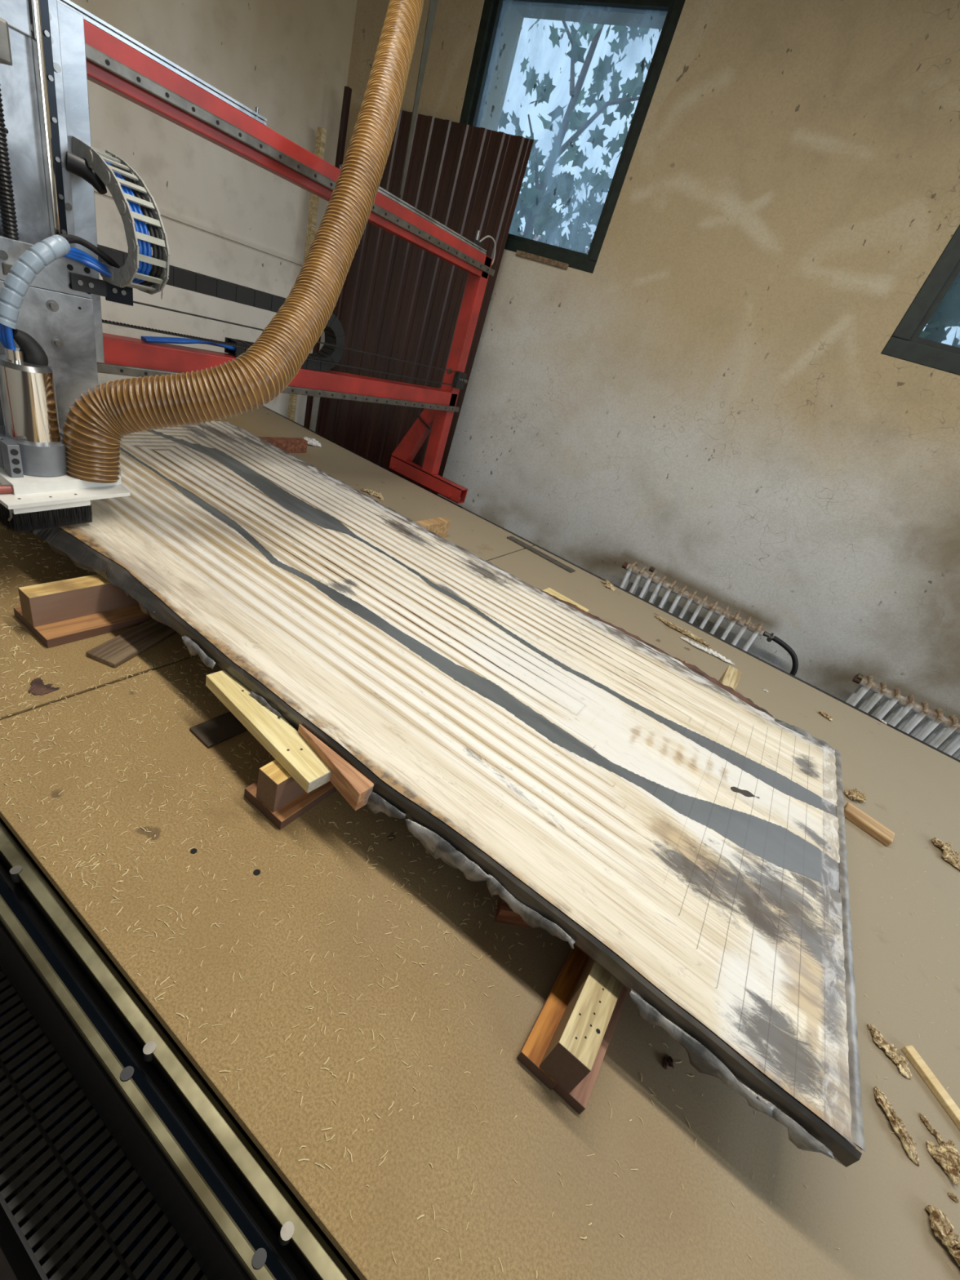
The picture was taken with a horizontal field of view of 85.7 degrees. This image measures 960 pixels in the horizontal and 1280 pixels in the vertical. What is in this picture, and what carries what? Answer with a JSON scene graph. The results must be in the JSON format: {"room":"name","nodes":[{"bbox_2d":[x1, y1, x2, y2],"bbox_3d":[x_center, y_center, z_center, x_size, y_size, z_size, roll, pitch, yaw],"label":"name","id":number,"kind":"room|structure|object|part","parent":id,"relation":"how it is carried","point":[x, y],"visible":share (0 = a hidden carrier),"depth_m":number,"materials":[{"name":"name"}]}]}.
{"room":"woodworking shop","nodes":[
{"label":"woodworking shop","id":0,"kind":"room"},
{"bbox_2d":[0,1247,17,1279],"bbox_3d":[0.004,1.459,0.841,7.550,0.100,5.700,32,32,20],"label":"floor","id":1,"kind":"structure","parent":0,"point":[6,1273],"depth_m":0.89,"materials":[{"name":"concrete"}]},
{"bbox_2d":[287,126,326,421],"bbox_3d":[-1.156,-1.806,3.282,0.040,2.200,0.030,32,32,20],"label":"lath","id":2,"kind":"object","parent":1,"relation":"on","point":[321,132],"visible":0.44,"depth_m":2.92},
{"bbox_2d":[303,85,351,428],"bbox_3d":[-1.030,-1.877,3.270,0.030,2.400,0.025,32,32,20],"label":"dark lath","id":3,"kind":"object","parent":1,"relation":"on","point":[348,91],"visible":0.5,"depth_m":2.78,"materials":[{"name":"brown paint"}]},
{"bbox_2d":[315,109,533,493],"bbox_3d":[-0.543,-1.615,3.133,1.102,2.387,0.054,32,32,20],"label":"sheet","id":4,"kind":"object","parent":1,"relation":"on","point":[398,300],"visible":0.44,"depth_m":2.88,"materials":[{"name":"brown paint"}]},
{"bbox_2d":[0,405,959,1279],"bbox_3d":[-0.143,0.350,1.697,4.930,0.797,2.161,32,32,20],"label":"table","id":5,"kind":"object","parent":1,"relation":"on","point":[233,1211],"visible":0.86,"depth_m":0.58,"materials":[{"name":"black paint"}]},
{"bbox_2d":[0,966,209,1279],"bbox_3d":[-0.429,0.778,0.685,3.000,0.080,0.230,32,32,20],"label":"floor grate","id":6,"kind":"object","parent":5,"relation":"attached to","point":[73,1205],"visible":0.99,"depth_m":0.68,"materials":[{"name":"black plastic"}]},
{"bbox_3d":[-0.026,0.046,1.538,4.930,0.040,2.079,32,32,20],"label":"bed frame","id":7,"kind":"part","parent":5,"relation":"part of","materials":[{"name":"black paint"}]},
{"bbox_2d":[0,385,533,719],"bbox_3d":[-1.142,-0.664,2.006,2.124,0.019,2.071,32,32,20],"label":"panel","id":8,"kind":"object","parent":5,"relation":"on","point":[478,536],"visible":0.25,"depth_m":1.23,"materials":[{"name":"beige wood"}]},
{"bbox_2d":[27,677,59,695],"bbox_3d":[-0.795,0.085,0.932,0.050,0.005,0.042,24,30,8],"label":"chip","id":9,"kind":"object","parent":8,"relation":"on","point":[37,686],"visible":1,"depth_m":0.93,"materials":[{"name":"brown wood"}]},
{"bbox_2d":[13,604,151,648],"bbox_3d":[-0.723,-0.124,1.309,0.135,0.020,0.680,32,32,20],"label":"bearer","id":10,"kind":"object","parent":8,"relation":"on","point":[60,633],"visible":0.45,"depth_m":1.08,"materials":[{"name":"brown wood"}]},
{"bbox_2d":[17,573,138,626],"bbox_3d":[-0.662,-0.192,1.370,0.044,0.068,0.880,32,32,20],"label":"wood block","id":11,"kind":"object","parent":10,"relation":"on","point":[41,604],"depth_m":1.06,"materials":[{"name":"brown wood"}]},
{"bbox_2d":[26,420,865,1167],"bbox_3d":[-0.331,-0.153,1.381,2.527,0.071,1.111,32,32,20],"label":"slab","id":12,"kind":"object","parent":11,"relation":"on","point":[637,810],"visible":0.91,"depth_m":1.00,"materials":[{"name":"wood"},{"name":"cast resin"},{"name":"plastic film"}]},
{"bbox_2d":[85,617,177,667],"bbox_3d":[-0.731,-0.002,1.109,0.066,0.011,0.190,21,29,4],"label":"board","id":13,"kind":"object","parent":8,"relation":"on","point":[122,648],"visible":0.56,"depth_m":1.08,"materials":[{"name":"brown wood"}]},
{"bbox_2d":[257,436,307,453],"bbox_3d":[-1.003,-0.917,2.433,0.045,0.060,0.440,32,32,20],"label":"block","id":14,"kind":"object","parent":8,"relation":"on","point":[291,445],"visible":0.49,"depth_m":2.52,"materials":[{"name":"brown wood"}]},
{"bbox_2d":[303,436,321,447],"bbox_3d":[-0.901,-1.060,2.754,0.110,0.037,0.086,20,29,1],"label":"paper scrap","id":15,"kind":"object","parent":8,"relation":"on","point":[313,442],"visible":0.73,"depth_m":2.74,"materials":[{"name":"white paper"}]},
{"bbox_2d":[360,488,383,500],"bbox_3d":[-0.487,-0.675,2.373,0.130,0.019,0.056,25,30,11],"label":"chip","id":16,"kind":"object","parent":8,"relation":"on","point":[371,491],"visible":1,"depth_m":2.37,"materials":[{"name":"beige wood"}]},
{"bbox_2d":[414,516,450,537],"bbox_3d":[-0.340,-0.375,1.904,0.045,0.072,0.720,32,32,20],"label":"timber beam","id":17,"kind":"structure","parent":8,"relation":"on","point":[439,526],"depth_m":2.12,"materials":[{"name":"brown wood"}]},
{"bbox_2d":[57,0,495,503],"bbox_3d":[-0.864,-0.861,1.406,0.483,1.155,2.853,32,32,20],"label":"gantry","id":18,"kind":"object","parent":5,"relation":"on","point":[117,62],"visible":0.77,"depth_m":1.48,"materials":[{"name":"red metal"}]},
{"bbox_2d":[0,0,133,477],"bbox_3d":[-0.858,-0.895,0.846,0.251,1.255,0.525,32,32,20],"label":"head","id":19,"kind":"object","parent":18,"relation":"attached to","point":[51,344],"visible":0.97,"depth_m":1.02},
{"bbox_3d":[-0.905,-0.712,0.995,0.004,0.020,0.020,32,32,20],"label":"lubrication plate","id":20,"kind":"part","parent":19,"relation":"part of","materials":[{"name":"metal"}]},
{"bbox_3d":[-0.733,-1.249,0.767,0.008,0.485,0.057,32,32,20],"label":"bearing plate","id":21,"kind":"part","parent":19,"relation":"part of","materials":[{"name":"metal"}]},
{"bbox_3d":[-0.790,-1.028,0.930,0.020,1.040,0.010,32,32,20],"label":"column rail","id":22,"kind":"part","parent":19,"relation":"part of","materials":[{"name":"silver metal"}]},
{"bbox_3d":[-0.931,-0.718,0.958,0.020,0.072,0.364,32,32,20],"label":"plate","id":23,"kind":"part","parent":19,"relation":"part of","materials":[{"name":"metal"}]},
{"bbox_3d":[-0.995,-0.536,1.066,0.021,0.368,0.365,32,32,20],"label":"plate","id":24,"kind":"part","parent":19,"relation":"part of","materials":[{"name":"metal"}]},
{"bbox_2d":[46,299,58,311],"bbox_3d":[-0.884,-0.691,1.070,0.001,0.022,0.022,32,32,20],"label":"washer","id":25,"kind":"object","parent":19,"relation":"in","point":[52,305],"depth_m":1.07,"materials":[{"name":"metal"}]},
{"bbox_2d":[51,336,63,348],"bbox_3d":[-0.902,-0.635,1.106,0.001,0.022,0.022,32,32,20],"label":"washer","id":26,"kind":"object","parent":19,"relation":"in","point":[57,342],"depth_m":1.10,"materials":[{"name":"metal"}]},
{"bbox_2d":[0,465,130,533],"bbox_3d":[-0.939,-0.331,1.161,0.204,0.090,0.276,32,32,20],"label":"shoe","id":27,"kind":"object","parent":19,"relation":"attached to","point":[29,503],"visible":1,"depth_m":1.09,"materials":[{"name":"plastic"}]},
{"bbox_3d":[-0.955,-0.302,1.039,0.017,0.017,0.034,32,32,20],"label":"red knob","id":28,"kind":"part","parent":27,"relation":"part of","materials":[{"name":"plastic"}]},
{"bbox_3d":[-0.929,-0.343,1.147,0.190,0.008,0.270,32,32,20],"label":"shoe plate","id":29,"kind":"part","parent":27,"relation":"part of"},
{"bbox_2d":[62,0,423,483],"bbox_3d":[-0.325,-1.573,1.366,0.388,2.129,1.703,19,29,0],"label":"hose","id":30,"kind":"object","parent":27,"relation":"attached to","point":[95,423],"visible":0.99,"depth_m":1.23,"materials":[{"name":"brown plastic"}]},
{"bbox_3d":[-0.947,-0.865,0.951,0.015,0.600,0.422,32,32,20],"label":"carriage plate","id":31,"kind":"part","parent":19,"relation":"part of","materials":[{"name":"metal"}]},
{"bbox_2d":[71,135,169,294],"bbox_3d":[-0.742,-0.867,1.075,0.224,0.230,0.069,32,32,20],"label":"chain","id":32,"kind":"object","parent":19,"relation":"attached to","point":[129,192],"visible":1,"depth_m":1.05,"materials":[{"name":"grey plastic"}]},
{"bbox_2d":[57,0,266,125],"bbox_3d":[-0.730,-1.258,1.099,0.044,0.014,0.615,32,32,20],"label":"cable tray","id":33,"kind":"object","parent":18,"relation":"on","point":[92,24],"depth_m":1.13,"materials":[{"name":"metal"}]},
{"bbox_2d":[97,244,345,371],"bbox_3d":[-0.763,-0.939,1.506,0.059,0.189,0.950,32,32,20],"label":"chain","id":34,"kind":"object","parent":18,"relation":"on","point":[180,277],"visible":0.45,"depth_m":1.51,"materials":[{"name":"black plastic"}]},
{"bbox_3d":[-0.832,-0.753,1.488,0.016,0.023,2.735,32,32,20],"label":"linear rail","id":35,"kind":"part","parent":18,"relation":"part of","materials":[{"name":"metal"}]},
{"bbox_3d":[-0.663,-1.230,1.203,0.016,0.023,2.735,32,32,20],"label":"linear rail","id":36,"kind":"part","parent":18,"relation":"part of","materials":[{"name":"metal"}]},
{"bbox_2d":[339,164,486,254],"bbox_3d":[-0.210,-1.545,1.887,0.044,0.014,0.830,32,32,20],"label":"rail","id":37,"kind":"object","parent":18,"relation":"on","point":[473,245],"depth_m":1.90,"materials":[{"name":"metal"}]},
{"bbox_3d":[-0.124,-1.278,2.488,0.068,0.963,0.060,32,32,20],"label":"post","id":38,"kind":"part","parent":18,"relation":"part of","materials":[{"name":"red metal"}]},
{"bbox_2d":[469,237,481,248],"bbox_3d":[-0.021,-1.649,2.154,0.028,0.026,0.055,32,32,20],"label":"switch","id":39,"kind":"object","parent":18,"relation":"attached to","point":[475,244],"depth_m":2.14,"materials":[{"name":"plastic"}]},
{"bbox_2d":[475,230,495,265],"bbox_3d":[0.020,-1.665,2.213,0.012,0.113,0.164,32,32,20],"label":"cable","id":40,"kind":"object","parent":18,"relation":"attached to","point":[480,254],"depth_m":2.19,"materials":[{"name":"grey plastic"}]},
{"bbox_2d":[0,536,959,1279],"bbox_3d":[0.786,0.516,1.162,2.911,0.025,2.071,32,32,20],"label":"worktable top","id":41,"kind":"object","parent":5,"relation":"on","point":[878,1220],"depth_m":0.69,"materials":[{"name":"beige wood"}]},
{"bbox_2d":[190,848,197,853],"bbox_3d":[-0.427,0.317,0.772,0.009,0.007,0.009,32,32,20],"label":"plug","id":42,"kind":"object","parent":41,"relation":"on","point":[193,851],"visible":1,"depth_m":0.77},
{"bbox_2d":[189,711,248,747],"bbox_3d":[-0.471,0.158,1.001,0.060,0.006,0.150,33,32,22],"label":"steel plate","id":43,"kind":"object","parent":41,"relation":"on","point":[211,732],"visible":0.56,"depth_m":0.97,"materials":[{"name":"black metal"}]},
{"bbox_2d":[253,869,260,875],"bbox_3d":[-0.334,0.349,0.773,0.010,0.007,0.010,32,32,20],"label":"plug","id":44,"kind":"object","parent":41,"relation":"on","point":[256,872],"visible":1,"depth_m":0.77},
{"bbox_2d":[244,781,337,829],"bbox_3d":[-0.174,0.176,1.131,0.092,0.020,0.700,32,32,20],"label":"bearer","id":45,"kind":"object","parent":41,"relation":"on","point":[289,812],"visible":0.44,"depth_m":0.86,"materials":[{"name":"brown wood"}]},
{"bbox_2d":[256,759,305,812],"bbox_3d":[-0.160,0.142,1.109,0.044,0.066,0.695,32,32,20],"label":"timber beam","id":46,"kind":"structure","parent":45,"relation":"on","point":[276,787],"depth_m":0.83,"materials":[{"name":"brown wood"}]},
{"bbox_2d":[205,670,331,793],"bbox_3d":[-0.365,0.145,0.887,0.306,0.024,0.050,35,33,25],"label":"pine","id":47,"kind":"object","parent":46,"relation":"on","point":[278,737],"visible":0.94,"depth_m":0.86,"materials":[{"name":"brown wood"}]},
{"bbox_2d":[297,724,373,810],"bbox_3d":[-0.248,0.205,0.839,0.175,0.040,0.032,32,32,20],"label":"wedge offcut","id":48,"kind":"object","parent":46,"relation":"on","point":[353,786],"visible":0.83,"depth_m":0.82,"materials":[{"name":"brown wood"}]},
{"bbox_2d":[0,525,959,1279],"bbox_3d":[-0.157,0.123,1.247,2.814,0.002,1.443,32,32,20],"label":"sawdust fibres","id":49,"kind":"object","parent":41,"relation":"on","point":[23,662],"visible":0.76,"depth_m":0.77,"materials":[{"name":"beige wood"}]},
{"bbox_2d":[494,897,530,928],"bbox_3d":[0.061,0.424,0.840,0.064,0.034,0.065,17,29,-4],"label":"block","id":50,"kind":"object","parent":41,"relation":"on","point":[504,914],"visible":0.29,"depth_m":0.81,"materials":[{"name":"brown wood"}]},
{"bbox_3d":[0.276,-0.394,2.367,0.360,0.006,0.045,34,32,23],"label":"flat steel strip","id":51,"kind":"part","parent":41,"relation":"part of","materials":[{"name":"grey metal"}]},
{"bbox_2d":[516,944,589,1090],"bbox_3d":[0.249,0.449,0.925,0.053,0.019,0.675,32,32,20],"label":"bearer","id":52,"kind":"object","parent":41,"relation":"on","point":[531,1054],"visible":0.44,"depth_m":0.71,"materials":[{"name":"brown wood"}]},
{"bbox_2d":[539,957,622,1093],"bbox_3d":[0.279,0.423,0.896,0.044,0.069,0.672,32,32,20],"label":"wood block","id":53,"kind":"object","parent":52,"relation":"on","point":[571,1054],"depth_m":0.65,"materials":[{"name":"brown wood"}]},
{"bbox_2d":[542,587,589,612],"bbox_3d":[0.302,-0.124,1.885,0.175,0.050,0.060,33,32,22],"label":"pale offcut","id":54,"kind":"object","parent":41,"relation":"on","point":[550,591],"visible":0.26,"depth_m":1.88,"materials":[{"name":"brown wood"}]},
{"bbox_2d":[552,985,628,1114],"bbox_3d":[0.286,0.472,0.909,0.040,0.018,0.670,32,32,20],"label":"bearer","id":55,"kind":"object","parent":41,"relation":"on","point":[577,1099],"visible":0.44,"depth_m":0.66,"materials":[{"name":"brown wood"}]},
{"bbox_2d":[601,580,615,591],"bbox_3d":[0.569,-0.245,2.276,0.054,0.018,0.081,12,30,-12],"label":"chip","id":56,"kind":"object","parent":41,"relation":"on","point":[608,584],"visible":1,"depth_m":2.26,"materials":[{"name":"beige wood"}]},
{"bbox_2d":[662,1056,674,1069],"bbox_3d":[0.261,0.584,0.716,0.020,0.007,0.015,5,33,-24],"label":"chip","id":57,"kind":"object","parent":41,"relation":"on","point":[667,1062],"visible":1,"depth_m":0.71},
{"bbox_2d":[654,615,711,648],"bbox_3d":[0.815,-0.041,2.077,0.250,0.021,0.044,34,32,23],"label":"chip","id":58,"kind":"object","parent":41,"relation":"on","point":[669,624],"visible":1,"depth_m":2.07,"materials":[{"name":"beige wood"}]},
{"bbox_2d":[680,636,734,665],"bbox_3d":[0.872,0.037,1.982,0.220,0.020,0.033,30,31,18],"label":"scrap","id":59,"kind":"object","parent":41,"relation":"on","point":[704,649],"visible":1,"depth_m":1.98,"materials":[{"name":"white wood"}]},
{"bbox_2d":[718,665,742,690],"bbox_3d":[0.682,0.218,1.507,0.045,0.080,0.620,32,32,20],"label":"timber beam","id":60,"kind":"structure","parent":41,"relation":"on","point":[731,677],"depth_m":1.67,"materials":[{"name":"brown wood"}]},
{"bbox_2d":[817,711,832,720],"bbox_3d":[1.213,0.262,1.810,0.028,0.017,0.049,-5,38,-37],"label":"chip","id":61,"kind":"object","parent":41,"relation":"on","point":[822,713],"visible":1,"depth_m":1.80,"materials":[{"name":"beige wood"}]},
{"bbox_2d":[843,788,866,802],"bbox_3d":[1.039,0.425,1.424,0.059,0.027,0.047,5,32,-24],"label":"chip","id":62,"kind":"object","parent":41,"relation":"on","point":[854,794],"visible":1,"depth_m":1.42,"materials":[{"name":"beige wood"}]},
{"bbox_2d":[844,802,894,846],"bbox_3d":[0.992,0.471,1.325,0.050,0.022,0.115,-14,44,-45],"label":"tan offcut","id":63,"kind":"object","parent":41,"relation":"on","point":[866,823],"visible":0.86,"depth_m":1.31,"materials":[{"name":"beige wood"}]},
{"bbox_2d":[866,1023,911,1079],"bbox_3d":[0.656,0.654,0.827,0.032,0.012,0.075,2,34,-28],"label":"chip","id":64,"kind":"object","parent":41,"relation":"on","point":[891,1051],"visible":1,"depth_m":0.82,"materials":[{"name":"brown wood"}]},
{"bbox_2d":[874,1086,919,1166],"bbox_3d":[0.593,0.685,0.734,0.024,0.017,0.085,12,30,-13],"label":"chip","id":65,"kind":"object","parent":41,"relation":"on","point":[896,1122],"visible":1,"depth_m":0.73,"materials":[{"name":"brown wood"}]},
{"bbox_2d":[901,1044,959,1130],"bbox_3d":[0.713,0.716,0.760,0.018,0.011,0.200,8,31,-19],"label":"wood offcut","id":66,"kind":"object","parent":41,"relation":"on","point":[923,1070],"visible":1,"depth_m":0.80,"materials":[{"name":"beige wood"}]},
{"bbox_2d":[918,1112,942,1145],"bbox_3d":[0.653,0.705,0.745,0.013,0.008,0.040,6,32,-23],"label":"chip","id":67,"kind":"object","parent":41,"relation":"on","point":[923,1118],"visible":1,"depth_m":0.74,"materials":[{"name":"brown wood"}]},
{"bbox_2d":[924,1204,959,1266],"bbox_3d":[0.585,0.740,0.626,0.047,0.027,0.078,-3,36,-34],"label":"chip","id":68,"kind":"object","parent":41,"relation":"on","point":[943,1228],"visible":1,"depth_m":0.64,"materials":[{"name":"brown wood"}]},
{"bbox_2d":[925,1139,959,1186],"bbox_3d":[0.653,0.720,0.711,0.051,0.016,0.051,12,30,-13],"label":"chip","id":69,"kind":"object","parent":41,"relation":"on","point":[947,1155],"visible":1,"depth_m":0.71,"materials":[{"name":"brown wood"}]},
{"bbox_2d":[931,837,959,870],"bbox_3d":[1.199,0.541,1.321,0.053,0.030,0.100,18,29,-3],"label":"chip","id":70,"kind":"object","parent":41,"relation":"on","point":[950,855],"visible":1,"depth_m":1.31,"materials":[{"name":"beige wood"}]},
{"bbox_2d":[947,1191,959,1202],"bbox_3d":[0.626,0.734,0.682,0.012,0.006,0.009,26,30,11],"label":"chip","id":71,"kind":"object","parent":41,"relation":"on","point":[950,1194],"visible":1,"depth_m":0.68,"materials":[{"name":"brown wood"}]},
{"bbox_2d":[619,561,764,651],"bbox_3d":[0.930,0.088,2.734,0.731,0.833,0.104,32,32,20],"label":"radiator","id":72,"kind":"object","parent":1,"relation":"on","point":[631,569],"visible":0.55,"depth_m":2.54,"materials":[{"name":"metal"}]},
{"bbox_2d":[762,631,798,675],"bbox_3d":[1.310,0.334,2.582,0.215,0.800,0.047,27,30,13],"label":"pipe","id":73,"kind":"object","parent":72,"relation":"attached to","point":[770,637],"visible":0.31,"depth_m":2.40,"materials":[{"name":"metal"}]},
{"bbox_2d":[845,673,959,759],"bbox_3d":[1.817,0.638,2.348,0.677,0.822,0.104,32,32,20],"label":"radiator","id":74,"kind":"object","parent":1,"relation":"on","point":[948,725],"visible":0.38,"depth_m":2.21,"materials":[{"name":"metal"}]},
{"bbox_2d":[69,0,357,426],"bbox_3d":[-2.511,-1.603,1.170,0.300,3.150,5.350,32,32,20],"label":"wall","id":75,"kind":"structure","parent":0,"point":[287,60],"depth_m":2.56,"materials":[{"name":"paint"}]},
{"bbox_2d":[93,187,303,266],"bbox_3d":[-2.382,-1.534,1.110,0.016,0.028,5.350,32,32,20],"label":"trim","id":76,"kind":"structure","parent":75,"relation":"attached to","point":[163,212],"depth_m":2.69,"materials":[{"name":"paint"}]},
{"bbox_2d":[309,0,959,757],"bbox_3d":[1.881,-0.650,2.172,7.550,3.150,0.330,32,32,20],"label":"wall","id":77,"kind":"structure","parent":0,"point":[716,406],"depth_m":2.23,"materials":[{"name":"paint"}]},
{"bbox_2d":[459,0,685,273],"bbox_3d":[0.307,-2.381,2.420,0.966,0.982,0.090,32,32,20],"label":"window","id":78,"kind":"structure","parent":77,"relation":"in","point":[493,11],"depth_m":2.38,"materials":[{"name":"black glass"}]},
{"bbox_3d":[0.318,-2.390,2.430,0.848,0.852,0.004,32,32,20],"label":"pane","id":79,"kind":"part","parent":78,"relation":"part of","materials":[{"name":"clear glass"}]},
{"bbox_2d":[880,224,959,375],"bbox_3d":[2.113,-1.283,1.635,0.985,0.970,0.075,32,32,20],"label":"window","id":80,"kind":"structure","parent":77,"relation":"in","point":[904,343],"depth_m":1.93,"materials":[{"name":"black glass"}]},
{"bbox_3d":[2.118,-1.286,1.643,0.861,0.846,0.055,32,32,20],"label":"sash","id":81,"kind":"part","parent":80,"relation":"part of","materials":[{"name":"black metal"}]},
{"bbox_3d":[0.947,-1.212,-0.753,7.550,0.100,5.700,32,32,20],"label":"ceiling","id":82,"kind":"structure","parent":0,"visible":0},
{"bbox_2d":[400,0,438,195],"bbox_3d":[-0.102,-2.123,1.550,0.004,1.270,0.032,32,32,20],"label":"strap","id":83,"kind":"object","parent":82,"relation":"hanging from","point":[433,3],"visible":1,"depth_m":1.70,"materials":[{"name":"metal"}]},
{"label":"outside","id":84,"kind":"structure","parent":0,"visible":0},
{"bbox_3d":[1.526,-1.168,6.144,13.000,0.100,5.900,32,32,20],"label":"ground","id":85,"kind":"structure","parent":84,"visible":0},
{"bbox_2d":[520,231,589,254],"bbox_3d":[0.087,-5.075,8.680,4.500,3.000,1.300,32,32,20],"label":"neighbouring house","id":86,"kind":"structure","parent":85,"relation":"on","point":[522,232],"depth_m":7.68,"materials":[{"name":"ceramic"}]},
{"bbox_2d":[498,18,661,253],"bbox_3d":[0.091,-2.990,4.310,2.744,3.865,1.471,32,32,20],"label":"leafy tree","id":87,"kind":"object","parent":85,"relation":"on","point":[540,218],"visible":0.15,"depth_m":3.59,"materials":[{"name":"green plant"}]},
{"bbox_2d":[918,272,959,347],"bbox_3d":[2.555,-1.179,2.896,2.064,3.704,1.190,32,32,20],"label":"window pane","id":88,"kind":"object","parent":85,"relation":"on","point":[947,313],"visible":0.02,"depth_m":2.48,"materials":[{"name":"blue glass"}]}
]}

